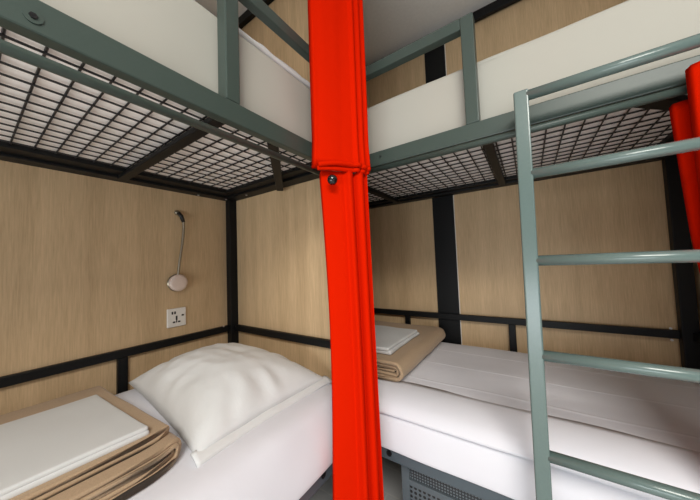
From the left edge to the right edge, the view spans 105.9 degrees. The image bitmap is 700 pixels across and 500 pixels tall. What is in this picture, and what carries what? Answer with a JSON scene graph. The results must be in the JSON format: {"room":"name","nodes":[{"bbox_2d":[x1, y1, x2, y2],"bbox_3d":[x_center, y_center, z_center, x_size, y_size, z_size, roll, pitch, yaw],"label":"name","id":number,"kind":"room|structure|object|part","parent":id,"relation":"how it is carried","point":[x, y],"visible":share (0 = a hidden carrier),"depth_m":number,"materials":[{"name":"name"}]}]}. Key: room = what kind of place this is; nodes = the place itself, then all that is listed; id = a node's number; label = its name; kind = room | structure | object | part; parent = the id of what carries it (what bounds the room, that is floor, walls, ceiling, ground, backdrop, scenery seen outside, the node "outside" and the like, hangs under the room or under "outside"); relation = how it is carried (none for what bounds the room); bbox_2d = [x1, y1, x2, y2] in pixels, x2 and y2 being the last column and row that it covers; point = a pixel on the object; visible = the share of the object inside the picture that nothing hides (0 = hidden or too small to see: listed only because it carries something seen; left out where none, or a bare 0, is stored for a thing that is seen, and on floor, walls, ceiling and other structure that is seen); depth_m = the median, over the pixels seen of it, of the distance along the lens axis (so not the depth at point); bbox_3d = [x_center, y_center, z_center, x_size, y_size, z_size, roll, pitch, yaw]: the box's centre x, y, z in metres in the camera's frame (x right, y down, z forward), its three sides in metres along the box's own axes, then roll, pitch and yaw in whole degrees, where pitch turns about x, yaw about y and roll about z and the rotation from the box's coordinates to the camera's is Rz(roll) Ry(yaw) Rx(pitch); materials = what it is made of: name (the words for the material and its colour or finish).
{"room":"dormitory","nodes":[
{"label":"dormitory","id":0,"kind":"room"},
{"bbox_2d":[0,160,227,414],"bbox_3d":[-1.663,-0.127,0.320,0.050,2.632,5.200,-4,-3,34],"label":"wall","id":1,"kind":"structure","parent":0,"point":[87,263],"depth_m":1.11,"materials":[{"name":"brown wood"}]},
{"bbox_2d":[167,307,185,327],"bbox_3d":[-0.890,0.345,1.357,0.012,0.094,0.088,-4,-3,34],"label":"wall socket","id":2,"kind":"object","parent":1,"relation":"attached to","point":[176,317],"visible":1,"depth_m":1.35,"materials":[{"name":"white plastic"}]},
{"bbox_2d":[167,210,187,290],"bbox_3d":[-0.892,0.002,1.368,0.038,0.421,0.088,-4,-3,34],"label":"reading lamp","id":3,"kind":"object","parent":1,"relation":"attached to","point":[176,282],"visible":1,"depth_m":1.36,"materials":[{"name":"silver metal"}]},
{"bbox_2d":[236,0,331,379],"bbox_3d":[-0.367,-0.273,1.414,0.886,2.332,0.015,-4,-3,34],"label":"wall","id":4,"kind":"structure","parent":0,"point":[281,258],"depth_m":1.38,"materials":[{"name":"brown wood"}]},
{"bbox_2d":[195,0,495,66],"bbox_3d":[-0.018,-1.585,-0.760,4.400,0.050,5.200,-4,-3,34],"label":"ceiling","id":5,"kind":"structure","parent":0,"point":[390,26],"depth_m":1.66,"materials":[{"name":"paint"}]},
{"bbox_2d":[309,457,402,499],"bbox_3d":[0.082,1.091,-0.891,4.400,0.050,5.200,-4,-3,34],"label":"floor","id":6,"kind":"structure","parent":0,"point":[392,473],"depth_m":1.32,"materials":[{"name":"grey tile"}]},
{"bbox_2d":[0,0,341,499],"bbox_3d":[-0.888,-0.146,0.508,1.020,2.630,2.066,-4,-3,34],"label":"bunk bed","id":7,"kind":"object","parent":6,"relation":"on","point":[37,21],"visible":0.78,"depth_m":0.78,"materials":[{"name":"grey paint"}]},
{"bbox_3d":[-1.279,0.446,0.759,0.022,0.035,1.974,-4,-3,34],"label":"wall rail","id":8,"kind":"part","parent":7,"relation":"part of","materials":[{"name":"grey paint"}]},
{"bbox_2d":[0,0,311,188],"bbox_3d":[-0.958,-0.501,0.557,0.831,0.257,1.932,-4,-3,34],"label":"mattress","id":9,"kind":"object","parent":7,"relation":"on","point":[181,36],"visible":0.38,"depth_m":0.71,"materials":[{"name":"white fabric"}]},
{"bbox_2d":[239,28,309,88],"bbox_3d":[-0.445,-0.678,1.091,0.558,0.108,0.420,-4,-3,34],"label":"pillow","id":10,"kind":"object","parent":9,"relation":"on","point":[263,49],"visible":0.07,"depth_m":0.90,"materials":[{"name":"white fabric"}]},
{"bbox_3d":[-0.942,-0.368,0.532,0.794,0.024,1.950,-4,-3,34],"label":"frame","id":11,"kind":"part","parent":7,"relation":"part of","materials":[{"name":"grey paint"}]},
{"bbox_3d":[-0.565,-0.297,0.293,0.019,0.019,1.960,-4,-3,34],"label":"curtain rod","id":12,"kind":"part","parent":7,"relation":"part of","materials":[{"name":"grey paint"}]},
{"bbox_2d":[115,383,332,499],"bbox_3d":[-0.874,0.653,0.489,0.869,0.196,1.954,-4,-3,34],"label":"mattress","id":13,"kind":"object","parent":7,"relation":"on","point":[282,457],"visible":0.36,"depth_m":0.76,"materials":[{"name":"white fabric"}]},
{"bbox_2d":[0,386,181,499],"bbox_3d":[-0.851,0.519,0.675,0.714,0.088,0.503,-4,-3,34],"label":"blanket","id":14,"kind":"object","parent":13,"relation":"on","point":[123,472],"visible":0.4,"depth_m":0.61,"materials":[{"name":"beige fabric"}]},
{"bbox_2d":[0,395,149,499],"bbox_3d":[-0.828,0.478,0.585,0.450,0.052,0.501,-4,-3,34],"label":"towel","id":15,"kind":"object","parent":14,"relation":"on","point":[39,448],"visible":1,"depth_m":0.64,"materials":[{"name":"white fabric"}]},
{"bbox_2d":[128,343,331,467],"bbox_3d":[-0.527,0.504,1.100,0.715,0.156,0.554,-4,-3,34],"label":"pillow","id":16,"kind":"object","parent":13,"relation":"on","point":[212,396],"visible":1,"depth_m":0.93,"materials":[{"name":"white fabric"}]},
{"bbox_3d":[-0.328,-0.570,0.713,0.040,0.363,0.040,-4,-3,34],"label":"guard post","id":17,"kind":"part","parent":7,"relation":"part of","materials":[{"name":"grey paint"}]},
{"bbox_3d":[-0.724,-0.098,1.617,0.046,2.630,0.046,-4,-3,34],"label":"post","id":18,"kind":"part","parent":7,"relation":"part of","materials":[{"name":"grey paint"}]},
{"bbox_3d":[-0.412,-1.409,1.445,0.816,0.051,0.027,-4,-3,34],"label":"rail","id":19,"kind":"part","parent":7,"relation":"part of","materials":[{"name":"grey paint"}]},
{"bbox_3d":[-0.179,-0.726,0.939,0.028,0.040,0.495,-4,-3,34],"label":"guard rail","id":20,"kind":"part","parent":7,"relation":"part of","materials":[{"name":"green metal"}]},
{"bbox_3d":[-0.341,0.440,1.357,0.816,0.035,0.021,-4,-3,34],"label":"rail","id":21,"kind":"part","parent":7,"relation":"part of","materials":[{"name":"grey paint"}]},
{"bbox_2d":[307,0,370,174],"bbox_3d":[-0.050,-0.856,0.941,0.206,1.194,0.086,-1,-3,-27],"label":"curtain","id":22,"kind":"object","parent":7,"relation":"hanging from","point":[338,93],"visible":1,"depth_m":0.90,"materials":[{"name":"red fabric"}]},
{"bbox_2d":[319,171,383,499],"bbox_3d":[0.012,0.437,0.894,0.183,1.412,0.098,-1,-3,-18],"label":"curtain","id":23,"kind":"object","parent":7,"relation":"hanging from","point":[356,434],"visible":0.99,"depth_m":0.89,"materials":[{"name":"red fabric"}]},
{"bbox_2d":[401,465,482,499],"bbox_3d":[0.749,0.959,1.025,0.885,0.352,0.645,-4,-3,34],"label":"locker","id":24,"kind":"object","parent":6,"relation":"on","point":[416,485],"visible":0.15,"depth_m":0.96,"materials":[{"name":"grey metal"}]},
{"bbox_3d":[0.577,0.963,0.761,0.835,0.210,0.008,-4,-3,34],"label":"punched panel","id":25,"kind":"part","parent":24,"relation":"part of","materials":[{"name":"grey metal"}]},
{"bbox_3d":[0.571,0.938,0.764,0.885,0.322,0.012,-4,-3,34],"label":"frame","id":26,"kind":"part","parent":24,"relation":"part of","materials":[{"name":"grey paint"}]},
{"bbox_2d":[353,0,699,499],"bbox_3d":[0.351,-0.150,1.369,2.062,2.630,0.855,-4,-3,34],"label":"bunk bed","id":27,"kind":"object","parent":6,"relation":"on","point":[658,88],"visible":0.47,"depth_m":0.98,"materials":[{"name":"grey paint"}]},
{"bbox_3d":[0.179,-0.735,1.020,0.468,0.040,0.032,-4,-3,34],"label":"guard rail","id":28,"kind":"part","parent":27,"relation":"part of","materials":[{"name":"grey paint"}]},
{"bbox_3d":[0.397,-0.589,0.873,0.040,0.363,0.040,-4,-3,34],"label":"guard post","id":29,"kind":"part","parent":27,"relation":"part of","materials":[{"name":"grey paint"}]},
{"bbox_3d":[0.534,-1.410,1.776,1.967,0.054,0.026,-4,-3,34],"label":"rail","id":30,"kind":"part","parent":27,"relation":"part of","materials":[{"name":"grey paint"}]},
{"bbox_3d":[0.346,-0.375,1.384,1.962,0.024,0.725,-4,-3,34],"label":"frame","id":31,"kind":"part","parent":27,"relation":"part of","materials":[{"name":"grey paint"}]},
{"bbox_3d":[0.604,0.421,1.688,1.967,0.035,0.022,-4,-3,34],"label":"wall rail","id":32,"kind":"part","parent":27,"relation":"part of","materials":[{"name":"black metal"}]},
{"bbox_3d":[0.495,-0.342,0.772,1.010,0.020,0.020,-4,-3,34],"label":"curtain rod","id":33,"kind":"part","parent":27,"relation":"part of","materials":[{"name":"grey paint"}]},
{"bbox_2d":[367,0,699,201],"bbox_3d":[0.340,-0.500,1.390,1.945,0.239,0.727,-4,-3,34],"label":"mattress","id":34,"kind":"object","parent":27,"relation":"on","point":[628,28],"visible":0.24,"depth_m":0.86,"materials":[{"name":"white fabric"}]},
{"bbox_2d":[378,342,699,499],"bbox_3d":[0.374,0.651,1.317,1.945,0.189,0.829,-4,-3,34],"label":"mattress","id":35,"kind":"object","parent":27,"relation":"on","point":[464,411],"visible":0.56,"depth_m":0.86,"materials":[{"name":"white fabric"}]},
{"bbox_2d":[375,321,444,381],"bbox_3d":[0.146,0.531,1.523,0.621,0.083,0.672,-4,-3,34],"label":"blanket","id":36,"kind":"object","parent":35,"relation":"on","point":[394,367],"visible":0.26,"depth_m":1.24,"materials":[{"name":"beige fabric"}]},
{"bbox_2d":[375,325,418,354],"bbox_3d":[0.114,0.470,1.448,0.416,0.034,0.390,-4,-3,34],"label":"towel","id":37,"kind":"object","parent":36,"relation":"on","point":[389,340],"visible":0.46,"depth_m":1.36,"materials":[{"name":"white fabric"}]},
{"bbox_2d":[513,33,699,499],"bbox_3d":[0.664,0.341,0.578,0.466,1.548,0.113,-4,-3,34],"label":"ladder","id":38,"kind":"object","parent":27,"relation":"attached to","point":[543,456],"visible":1,"depth_m":0.63,"materials":[{"name":"metal"}]},
{"bbox_3d":[1.412,-0.201,1.144,0.050,2.630,0.040,-4,-3,34],"label":"post","id":39,"kind":"part","parent":27,"relation":"part of","materials":[{"name":"black metal"}]},
{"bbox_2d":[669,61,699,271],"bbox_3d":[0.850,0.342,0.513,0.193,1.485,0.103,-4,-3,34],"label":"curtain","id":40,"kind":"object","parent":27,"relation":"hanging from","point":[684,115],"visible":0.84,"depth_m":0.60,"materials":[{"name":"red fabric"}]},
{"bbox_3d":[1.220,0.353,0.777,0.022,0.035,0.760,-4,-3,34],"label":"rail","id":41,"kind":"part","parent":27,"relation":"part of","materials":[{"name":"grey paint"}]},
{"bbox_2d":[366,0,681,366],"bbox_3d":[1.486,-0.204,1.163,4.224,2.632,0.050,-4,-3,34],"label":"wall","id":42,"kind":"structure","parent":0,"point":[620,209],"depth_m":1.43,"materials":[{"name":"brown wood"}]},
{"bbox_2d":[424,44,461,344],"bbox_3d":[0.611,-0.144,1.718,0.132,2.632,0.012,-4,-3,34],"label":"trim","id":43,"kind":"structure","parent":42,"relation":"attached to","point":[435,66],"depth_m":1.71,"materials":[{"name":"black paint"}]},
{"bbox_2d":[691,240,699,323],"bbox_3d":[1.245,-0.212,0.809,0.025,2.632,0.808,-4,-3,34],"label":"wall","id":44,"kind":"structure","parent":0,"point":[696,269],"depth_m":1.11,"materials":[{"name":"brown wood"}]}
]}

